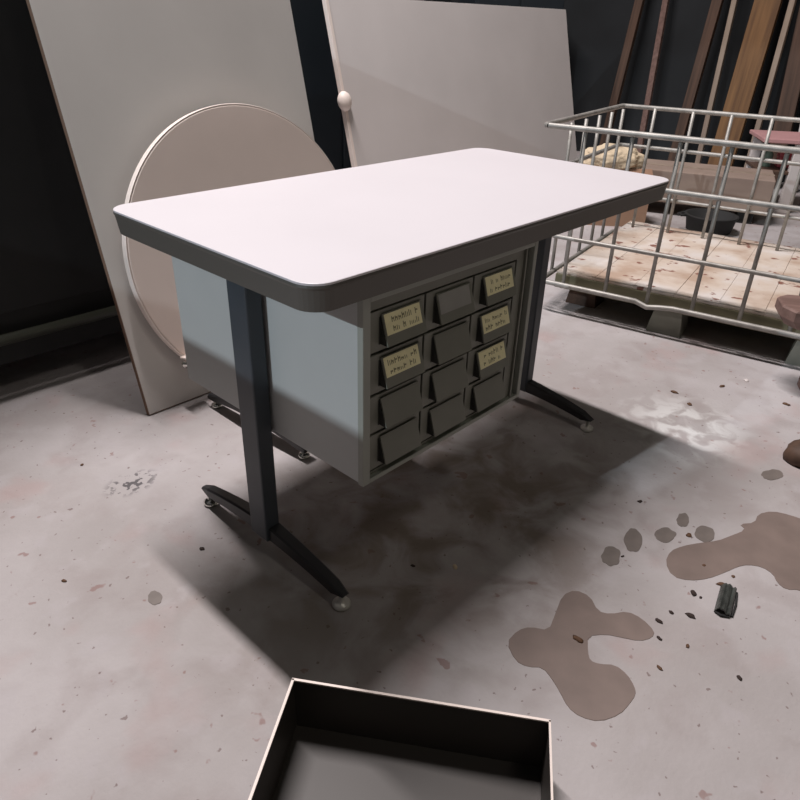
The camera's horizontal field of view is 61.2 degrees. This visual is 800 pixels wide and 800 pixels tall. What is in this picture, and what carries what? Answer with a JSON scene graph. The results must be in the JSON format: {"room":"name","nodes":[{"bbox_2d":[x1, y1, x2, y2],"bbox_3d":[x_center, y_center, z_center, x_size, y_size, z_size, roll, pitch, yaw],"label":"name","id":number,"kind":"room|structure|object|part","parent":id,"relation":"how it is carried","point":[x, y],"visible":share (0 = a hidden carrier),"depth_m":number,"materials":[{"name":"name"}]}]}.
{"room":"workshop storage room","nodes":[
{"label":"workshop storage room","id":0,"kind":"room"},
{"bbox_2d":[0,151,799,799],"bbox_3d":[1.007,-0.276,2.949,8.800,0.200,7.800,26,37,36],"label":"floor","id":1,"kind":"structure","parent":0,"point":[107,692],"depth_m":1.50,"materials":[{"name":"concrete"}]},
{"bbox_2d":[0,0,121,364],"bbox_3d":[-1.647,-0.594,1.777,0.629,1.360,2.000,26,37,36],"label":"wall","id":2,"kind":"structure","parent":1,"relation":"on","point":[55,292],"depth_m":2.03,"materials":[{"name":"paint"}]},
{"bbox_3d":[-1.456,-0.066,1.836,0.049,0.034,1.960,26,37,36],"label":"rail","id":3,"kind":"part","parent":2,"relation":"part of","materials":[{"name":"grey metal"}]},
{"bbox_2d":[148,590,161,604],"bbox_3d":[-0.516,0.416,1.422,0.043,0.001,0.029,26,37,36],"label":"stain","id":4,"kind":"object","parent":1,"relation":"on","point":[154,597],"visible":1,"depth_m":1.42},
{"bbox_2d":[26,0,314,414],"bbox_3d":[-0.575,-0.672,2.129,0.307,1.211,0.832,26,37,36],"label":"leaning board","id":5,"kind":"object","parent":1,"relation":"on","point":[120,73],"visible":0.49,"depth_m":1.94,"materials":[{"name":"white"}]},
{"bbox_2d":[122,103,334,367],"bbox_3d":[-0.472,-0.495,2.191,0.206,0.845,0.860,25,37,36],"label":"round tabletop","id":6,"kind":"object","parent":1,"relation":"on","point":[219,146],"visible":0.46,"depth_m":2.01,"materials":[{"name":"beige laminate"}]},
{"bbox_2d":[208,393,309,459],"bbox_3d":[-0.420,0.035,1.982,0.450,0.125,0.046,24,36,35],"label":"loose leg foot","id":7,"kind":"object","parent":1,"relation":"on","point":[218,402],"visible":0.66,"depth_m":2.01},
{"bbox_2d":[290,0,351,169],"bbox_3d":[-0.844,-1.747,3.844,0.520,1.400,1.900,26,37,36],"label":"wall","id":8,"kind":"structure","parent":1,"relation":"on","point":[310,26],"depth_m":3.86,"materials":[{"name":"black paint"}]},
{"bbox_3d":[-0.183,-1.932,4.148,0.012,1.280,0.455,26,37,36],"label":"door","id":9,"kind":"part","parent":8,"relation":"part of","materials":[{"name":"black metal"}]},
{"bbox_2d":[113,148,668,611],"bbox_3d":[0.052,-0.149,1.706,0.628,0.740,1.204,26,37,36],"label":"desk","id":10,"kind":"object","parent":1,"relation":"on","point":[327,241],"visible":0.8,"depth_m":1.35,"materials":[{"name":"grey laminate"}]},
{"bbox_3d":[-0.297,0.030,1.385,0.060,0.622,0.037,26,37,36],"label":"leg post","id":11,"kind":"part","parent":10,"relation":"part of","materials":[{"name":"grey metal"}]},
{"bbox_2d":[172,241,538,486],"bbox_3d":[-0.104,-0.189,1.487,0.607,0.371,0.500,26,37,36],"label":"drawer unit","id":12,"kind":"object","parent":10,"relation":"attached to","point":[366,387],"visible":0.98,"depth_m":1.28,"materials":[{"name":"grey metal"}]},
{"bbox_3d":[-0.023,0.071,1.293,0.038,0.075,0.134,26,37,36],"label":"drawer","id":13,"kind":"part","parent":12,"relation":"part of","materials":[{"name":"grey plastic"}]},
{"bbox_3d":[-0.021,0.001,1.254,0.038,0.075,0.134,26,37,36],"label":"drawer","id":14,"kind":"part","parent":12,"relation":"part of","materials":[{"name":"grey plastic"}]},
{"bbox_3d":[-0.019,-0.069,1.215,0.038,0.075,0.134,26,37,36],"label":"drawer","id":15,"kind":"part","parent":12,"relation":"part of","materials":[{"name":"grey plastic"}]},
{"bbox_3d":[-0.017,-0.138,1.176,0.038,0.075,0.134,26,37,36],"label":"drawer","id":16,"kind":"part","parent":12,"relation":"part of","materials":[{"name":"grey plastic"}]},
{"bbox_3d":[0.002,0.077,1.278,0.019,0.056,0.099,26,37,36],"label":"pull plate","id":17,"kind":"part","parent":12,"relation":"part of","materials":[{"name":"grey metal"}]},
{"bbox_3d":[0.004,0.007,1.239,0.019,0.056,0.099,26,37,36],"label":"pull plate","id":18,"kind":"part","parent":12,"relation":"part of","materials":[{"name":"grey metal"}]},
{"bbox_3d":[0.006,-0.062,1.200,0.019,0.056,0.099,26,37,36],"label":"pull plate","id":19,"kind":"part","parent":12,"relation":"part of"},
{"bbox_3d":[0.008,-0.132,1.161,0.019,0.056,0.099,26,37,36],"label":"pull plate","id":20,"kind":"part","parent":12,"relation":"part of","materials":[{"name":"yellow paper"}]},
{"bbox_3d":[0.072,0.024,1.382,0.038,0.075,0.134,26,37,36],"label":"drawer","id":21,"kind":"part","parent":12,"relation":"part of","materials":[{"name":"grey plastic"}]},
{"bbox_3d":[0.076,-0.116,1.304,0.038,0.075,0.134,26,37,36],"label":"drawer","id":22,"kind":"part","parent":12,"relation":"part of","materials":[{"name":"grey plastic"}]},
{"bbox_3d":[0.074,-0.046,1.343,0.038,0.075,0.134,26,37,36],"label":"drawer","id":23,"kind":"part","parent":12,"relation":"part of","materials":[{"name":"grey plastic"}]},
{"bbox_3d":[0.078,-0.185,1.266,0.038,0.075,0.134,26,37,36],"label":"drawer","id":24,"kind":"part","parent":12,"relation":"part of","materials":[{"name":"grey plastic"}]},
{"bbox_3d":[0.097,0.030,1.367,0.019,0.056,0.099,26,37,36],"label":"pull plate","id":25,"kind":"part","parent":12,"relation":"part of","materials":[{"name":"grey metal"}]},
{"bbox_3d":[0.104,-0.086,1.319,0.014,0.366,0.500,26,37,36],"label":"frame","id":26,"kind":"part","parent":12,"relation":"part of","materials":[{"name":"grey metal"}]},
{"bbox_3d":[0.099,-0.040,1.328,0.019,0.056,0.099,26,37,36],"label":"pull plate","id":27,"kind":"part","parent":12,"relation":"part of","materials":[{"name":"grey metal"}]},
{"bbox_3d":[0.102,-0.109,1.289,0.019,0.056,0.099,26,37,36],"label":"pull plate","id":28,"kind":"part","parent":12,"relation":"part of","materials":[{"name":"grey metal"}]},
{"bbox_3d":[0.103,-0.179,1.250,0.019,0.056,0.099,26,37,36],"label":"pull plate","id":29,"kind":"part","parent":12,"relation":"part of","materials":[{"name":"grey metal"}]},
{"bbox_3d":[0.167,-0.023,1.471,0.038,0.075,0.134,26,37,36],"label":"drawer","id":30,"kind":"part","parent":12,"relation":"part of","materials":[{"name":"grey plastic"}]},
{"bbox_3d":[0.172,-0.163,1.393,0.038,0.075,0.134,26,37,36],"label":"drawer","id":31,"kind":"part","parent":12,"relation":"part of","materials":[{"name":"grey plastic"}]},
{"bbox_3d":[0.169,-0.093,1.432,0.038,0.075,0.134,26,37,36],"label":"drawer","id":32,"kind":"part","parent":12,"relation":"part of","materials":[{"name":"grey plastic"}]},
{"bbox_3d":[0.193,-0.017,1.456,0.019,0.056,0.099,26,37,36],"label":"pull plate","id":33,"kind":"part","parent":12,"relation":"part of","materials":[{"name":"grey metal"}]},
{"bbox_3d":[0.173,-0.232,1.355,0.038,0.075,0.134,26,37,36],"label":"drawer","id":34,"kind":"part","parent":12,"relation":"part of","materials":[{"name":"grey plastic"}]},
{"bbox_3d":[0.195,-0.086,1.417,0.019,0.056,0.099,26,37,36],"label":"pull plate","id":35,"kind":"part","parent":12,"relation":"part of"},
{"bbox_3d":[0.197,-0.156,1.378,0.019,0.056,0.099,26,37,36],"label":"pull plate","id":36,"kind":"part","parent":12,"relation":"part of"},
{"bbox_3d":[0.199,-0.226,1.339,0.019,0.056,0.099,26,37,36],"label":"pull plate","id":37,"kind":"part","parent":12,"relation":"part of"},
{"bbox_3d":[0.398,-0.312,2.034,0.060,0.622,0.037,26,37,36],"label":"leg post","id":38,"kind":"part","parent":10,"relation":"part of","materials":[{"name":"black metal"}]},
{"bbox_2d":[248,678,553,799],"bbox_3d":[0.006,0.595,1.006,0.421,0.121,0.261,6,29,8],"label":"open box","id":39,"kind":"object","parent":1,"relation":"on","point":[327,741],"visible":1,"depth_m":1.10,"materials":[{"name":"grey"}]},
{"bbox_2d":[322,0,576,166],"bbox_3d":[0.489,-1.869,4.354,0.342,1.185,2.350,26,37,36],"label":"leaning board","id":40,"kind":"object","parent":1,"relation":"on","point":[415,78],"visible":0.84,"depth_m":4.12,"materials":[{"name":"beige wood"}]},
{"bbox_2d":[460,0,564,8],"bbox_3d":[0.964,-3.011,6.202,0.800,1.400,0.520,-4,30,-11],"label":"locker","id":41,"kind":"object","parent":1,"relation":"on","point":[551,4],"visible":0.02,"depth_m":5.75,"materials":[{"name":"black metal"}]},
{"bbox_3d":[0.816,-2.909,5.950,0.380,1.280,0.012,-4,30,-11],"label":"door","id":42,"kind":"part","parent":41,"relation":"part of","materials":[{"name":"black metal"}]},
{"bbox_3d":[1.208,-2.939,6.025,0.380,1.280,0.012,-4,30,-11],"label":"door","id":43,"kind":"part","parent":41,"relation":"part of","materials":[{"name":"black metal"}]},
{"bbox_2d":[508,591,653,720],"bbox_3d":[0.370,0.489,1.339,0.244,0.001,0.295,26,37,36],"label":"puddle","id":44,"kind":"object","parent":1,"relation":"on","point":[593,691],"visible":1,"depth_m":1.32,"materials":[{"name":"brown liquid"}]},
{"bbox_2d":[573,635,583,642],"bbox_3d":[0.356,0.477,1.354,0.013,0.006,0.026,-23,38,-37],"label":"crumb","id":45,"kind":"object","parent":44,"relation":"in","point":[578,639],"visible":1,"depth_m":1.35,"materials":[{"name":"brown plant"}]},
{"bbox_2d":[601,546,620,565],"bbox_3d":[0.492,0.363,1.571,0.043,0.001,0.070,18,33,27],"label":"stain","id":46,"kind":"object","parent":1,"relation":"on","point":[610,556],"visible":1,"depth_m":1.57,"materials":[{"name":"grey"}]},
{"bbox_2d":[588,168,652,226],"bbox_3d":[1.297,-1.291,4.232,0.460,0.335,0.261,4,29,4],"label":"cardboard box","id":47,"kind":"object","parent":1,"relation":"on","point":[627,216],"visible":0.1,"depth_m":4.16,"materials":[{"name":"brown cardboard"}]},
{"bbox_2d":[583,143,644,169],"bbox_3d":[1.303,-1.470,4.135,0.409,0.192,0.217,4,29,4],"label":"insulation wad","id":48,"kind":"object","parent":47,"relation":"on","point":[637,159],"visible":0.35,"depth_m":4.06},
{"bbox_2d":[599,0,644,144],"bbox_3d":[1.997,-3.133,5.854,0.279,1.997,0.084,-6,30,-14],"label":"leaning timber","id":49,"kind":"object","parent":1,"relation":"on","point":[638,6],"visible":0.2,"depth_m":5.92,"materials":[{"name":"brown wood"}]},
{"bbox_2d":[624,528,641,551],"bbox_3d":[0.560,0.336,1.623,0.043,0.001,0.090,14,31,21],"label":"stain","id":50,"kind":"object","parent":1,"relation":"on","point":[632,538],"visible":1,"depth_m":1.62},
{"bbox_2d":[636,0,669,153],"bbox_3d":[2.193,-3.051,5.720,0.058,1.994,0.258,7,30,10],"label":"leaning timber","id":51,"kind":"object","parent":1,"relation":"on","point":[665,3],"visible":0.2,"depth_m":5.79,"materials":[{"name":"brown wood"}]},
{"bbox_2d":[654,527,675,542],"bbox_3d":[0.644,0.327,1.643,0.043,0.001,0.063,26,37,36],"label":"stain","id":52,"kind":"object","parent":1,"relation":"on","point":[665,534],"visible":1,"depth_m":1.64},
{"bbox_2d":[555,221,799,366],"bbox_3d":[1.431,-0.525,3.040,1.140,0.168,1.076,19,33,28],"label":"pallet","id":53,"kind":"object","parent":1,"relation":"on","point":[721,292],"visible":0.79,"depth_m":2.87,"materials":[{"name":"beige wood"}]},
{"bbox_2d":[544,104,799,339],"bbox_3d":[1.352,-0.806,2.837,1.283,0.648,1.021,19,33,28],"label":"wire cage","id":54,"kind":"object","parent":53,"relation":"on","point":[557,123],"visible":0.76,"depth_m":2.64,"materials":[{"name":"metal"}]},
{"bbox_3d":[1.360,-1.080,2.684,1.283,0.021,1.021,19,33,28],"label":"rail","id":55,"kind":"part","parent":54,"relation":"part of","materials":[{"name":"metal"}]},
{"bbox_3d":[1.370,-0.530,2.971,1.221,0.036,1.021,19,33,28],"label":"rail","id":56,"kind":"part","parent":54,"relation":"part of","materials":[{"name":"metal"}]},
{"bbox_3d":[1.367,-0.712,2.876,1.237,0.017,1.017,19,33,28],"label":"rail","id":57,"kind":"part","parent":54,"relation":"part of","materials":[{"name":"metal"}]},
{"bbox_3d":[1.363,-0.920,2.767,1.262,0.019,1.019,19,33,28],"label":"rail","id":58,"kind":"part","parent":54,"relation":"part of","materials":[{"name":"metal"}]},
{"bbox_3d":[1.432,-0.564,3.019,1.140,0.060,1.075,19,33,28],"label":"deck frame","id":59,"kind":"part","parent":53,"relation":"part of","materials":[{"name":"beige wood"}]},
{"bbox_2d":[676,513,688,526],"bbox_3d":[0.710,0.300,1.695,0.029,0.001,0.062,19,34,28],"label":"stain","id":60,"kind":"object","parent":1,"relation":"on","point":[682,520],"visible":1,"depth_m":1.69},
{"bbox_2d":[685,613,695,618],"bbox_3d":[0.609,0.451,1.416,0.024,0.004,0.013,24,36,34],"label":"crumb","id":61,"kind":"object","parent":1,"relation":"on","point":[690,615],"visible":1,"depth_m":1.41,"materials":[{"name":"brown"}]},
{"bbox_2d":[667,0,723,160],"bbox_3d":[2.466,-2.917,5.410,0.267,2.077,0.090,-11,32,-22],"label":"leaning timber","id":62,"kind":"object","parent":1,"relation":"on","point":[715,8],"visible":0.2,"depth_m":5.50,"materials":[{"name":"brown wood"}]},
{"bbox_2d":[695,525,714,541],"bbox_3d":[0.744,0.326,1.650,0.046,0.001,0.065,26,37,36],"label":"stain","id":63,"kind":"object","parent":1,"relation":"on","point":[703,533],"visible":1,"depth_m":1.65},
{"bbox_2d":[641,159,775,223],"bbox_3d":[1.930,-1.420,4.553,1.004,0.282,0.420,13,31,20],"label":"carton","id":64,"kind":"object","parent":1,"relation":"on","point":[696,177],"visible":0.38,"depth_m":4.32,"materials":[{"name":"beige cardboard"}]},
{"bbox_2d":[678,208,738,234],"bbox_3d":[1.892,-1.084,4.129,0.310,0.106,0.310,-17,34,-30],"label":"tub","id":65,"kind":"object","parent":1,"relation":"on","point":[695,217],"visible":0.88,"depth_m":4.07,"materials":[{"name":"black plastic"}]},
{"bbox_3d":[1.730,-1.139,4.132,0.045,0.022,0.066,2,29,1],"label":"handle","id":66,"kind":"part","parent":65,"relation":"part of","materials":[{"name":"black plastic"}]},
{"bbox_2d":[695,0,737,163],"bbox_3d":[2.580,-2.837,5.357,0.049,1.995,0.236,12,31,18],"label":"leaning timber","id":67,"kind":"object","parent":1,"relation":"on","point":[733,6],"visible":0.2,"depth_m":5.43,"materials":[{"name":"brown wood"}]},
{"bbox_2d":[714,583,737,617],"bbox_3d":[0.701,0.429,1.446,0.039,0.018,0.098,18,33,26],"label":"scrap","id":68,"kind":"object","parent":1,"relation":"on","point":[726,597],"visible":1,"depth_m":1.44,"materials":[{"name":"black plastic"}]},
{"bbox_2d":[666,512,799,590],"bbox_3d":[0.854,0.376,1.567,0.470,0.001,0.258,-13,32,-25],"label":"puddle","id":69,"kind":"object","parent":1,"relation":"on","point":[771,542],"visible":1,"depth_m":1.59,"materials":[{"name":"brown liquid"}]},
{"bbox_2d":[708,0,782,165],"bbox_3d":[2.712,-2.783,5.100,0.266,2.157,0.195,-18,35,-31],"label":"leaning timber","id":70,"kind":"object","parent":1,"relation":"on","point":[764,14],"visible":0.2,"depth_m":5.20,"materials":[{"name":"brown wood"}]},
{"bbox_2d":[744,0,796,167],"bbox_3d":[2.823,-2.602,5.030,0.046,1.916,0.215,18,33,27],"label":"leaning timber","id":71,"kind":"object","parent":1,"relation":"on","point":[790,9],"visible":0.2,"depth_m":5.05,"materials":[{"name":"beige wood"}]},
{"bbox_2d":[761,469,782,479],"bbox_3d":[1.035,0.207,1.878,0.072,0.001,0.042,-9,31,-18],"label":"stain","id":72,"kind":"object","parent":1,"relation":"on","point":[773,474],"visible":1,"depth_m":1.88,"materials":[{"name":"grey"}]},
{"bbox_2d":[745,129,799,213],"bbox_3d":[2.829,-1.556,4.648,0.820,0.472,0.460,8,30,11],"label":"side table","id":73,"kind":"object","parent":1,"relation":"on","point":[782,137],"visible":0.61,"depth_m":4.55,"materials":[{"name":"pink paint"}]},
{"bbox_3d":[2.528,-1.672,4.867,0.064,0.445,0.044,8,30,11],"label":"leg","id":74,"kind":"part","parent":73,"relation":"part of","materials":[{"name":"grey paint"}]},
{"bbox_2d":[745,161,788,174],"bbox_3d":[2.829,-1.577,4.637,0.780,0.020,0.420,8,30,11],"label":"shelf","id":75,"kind":"object","parent":73,"relation":"attached to","point":[749,164],"depth_m":4.63,"materials":[{"name":"brown wood"}]},
{"bbox_2d":[762,144,773,166],"bbox_3d":[2.523,-1.677,4.630,0.064,0.144,0.064,26,37,36],"label":"canister","id":76,"kind":"object","parent":73,"relation":"on","point":[769,154],"visible":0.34,"depth_m":4.61,"materials":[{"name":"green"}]},
{"bbox_2d":[775,152,791,167],"bbox_3d":[2.644,-1.662,4.629,0.116,0.125,0.096,8,30,11],"label":"crate","id":77,"kind":"object","parent":73,"relation":"on","point":[780,155],"visible":0.19,"depth_m":4.61,"materials":[{"name":"red plastic"}]},
{"bbox_3d":[2.619,-1.478,4.526,0.064,0.445,0.044,8,30,11],"label":"leg","id":78,"kind":"part","parent":73,"relation":"part of","materials":[{"name":"grey paint"}]},
{"bbox_2d":[770,6,799,184],"bbox_3d":[2.961,-2.658,4.971,0.116,2.077,0.369,0,29,-2],"label":"leaning timber","id":79,"kind":"object","parent":1,"relation":"on","point":[790,92],"visible":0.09,"depth_m":5.08,"materials":[{"name":"brown wood"}]},
{"bbox_2d":[775,295,799,389],"bbox_3d":[1.502,-0.149,2.236,0.520,0.298,0.280,9,30,13],"label":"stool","id":80,"kind":"object","parent":1,"relation":"on","point":[787,307],"visible":1,"depth_m":2.21,"materials":[{"name":"pink plastic"}]},
{"bbox_3d":[1.506,-0.251,2.179,0.520,0.063,0.280,9,30,13],"label":"seat","id":81,"kind":"part","parent":80,"relation":"part of","materials":[{"name":"pink plastic"}]},
{"bbox_2d":[783,439,799,467],"bbox_3d":[1.186,0.146,1.927,0.167,0.068,0.124,1,29,-1],"label":"lump","id":82,"kind":"object","parent":1,"relation":"on","point":[791,454],"visible":1,"depth_m":1.92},
{"bbox_2d":[419,0,450,1],"bbox_3d":[-2.021,-4.887,3.761,0.200,6.900,7.800,26,37,36],"label":"wall","id":83,"kind":"structure","parent":0,"point":[419,0],"depth_m":7.01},
{"bbox_2d":[451,0,799,184],"bbox_3d":[3.785,-4.625,3.600,8.600,6.900,0.200,26,37,36],"label":"wall","id":84,"kind":"structure","parent":0,"point":[596,29],"depth_m":5.96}
]}

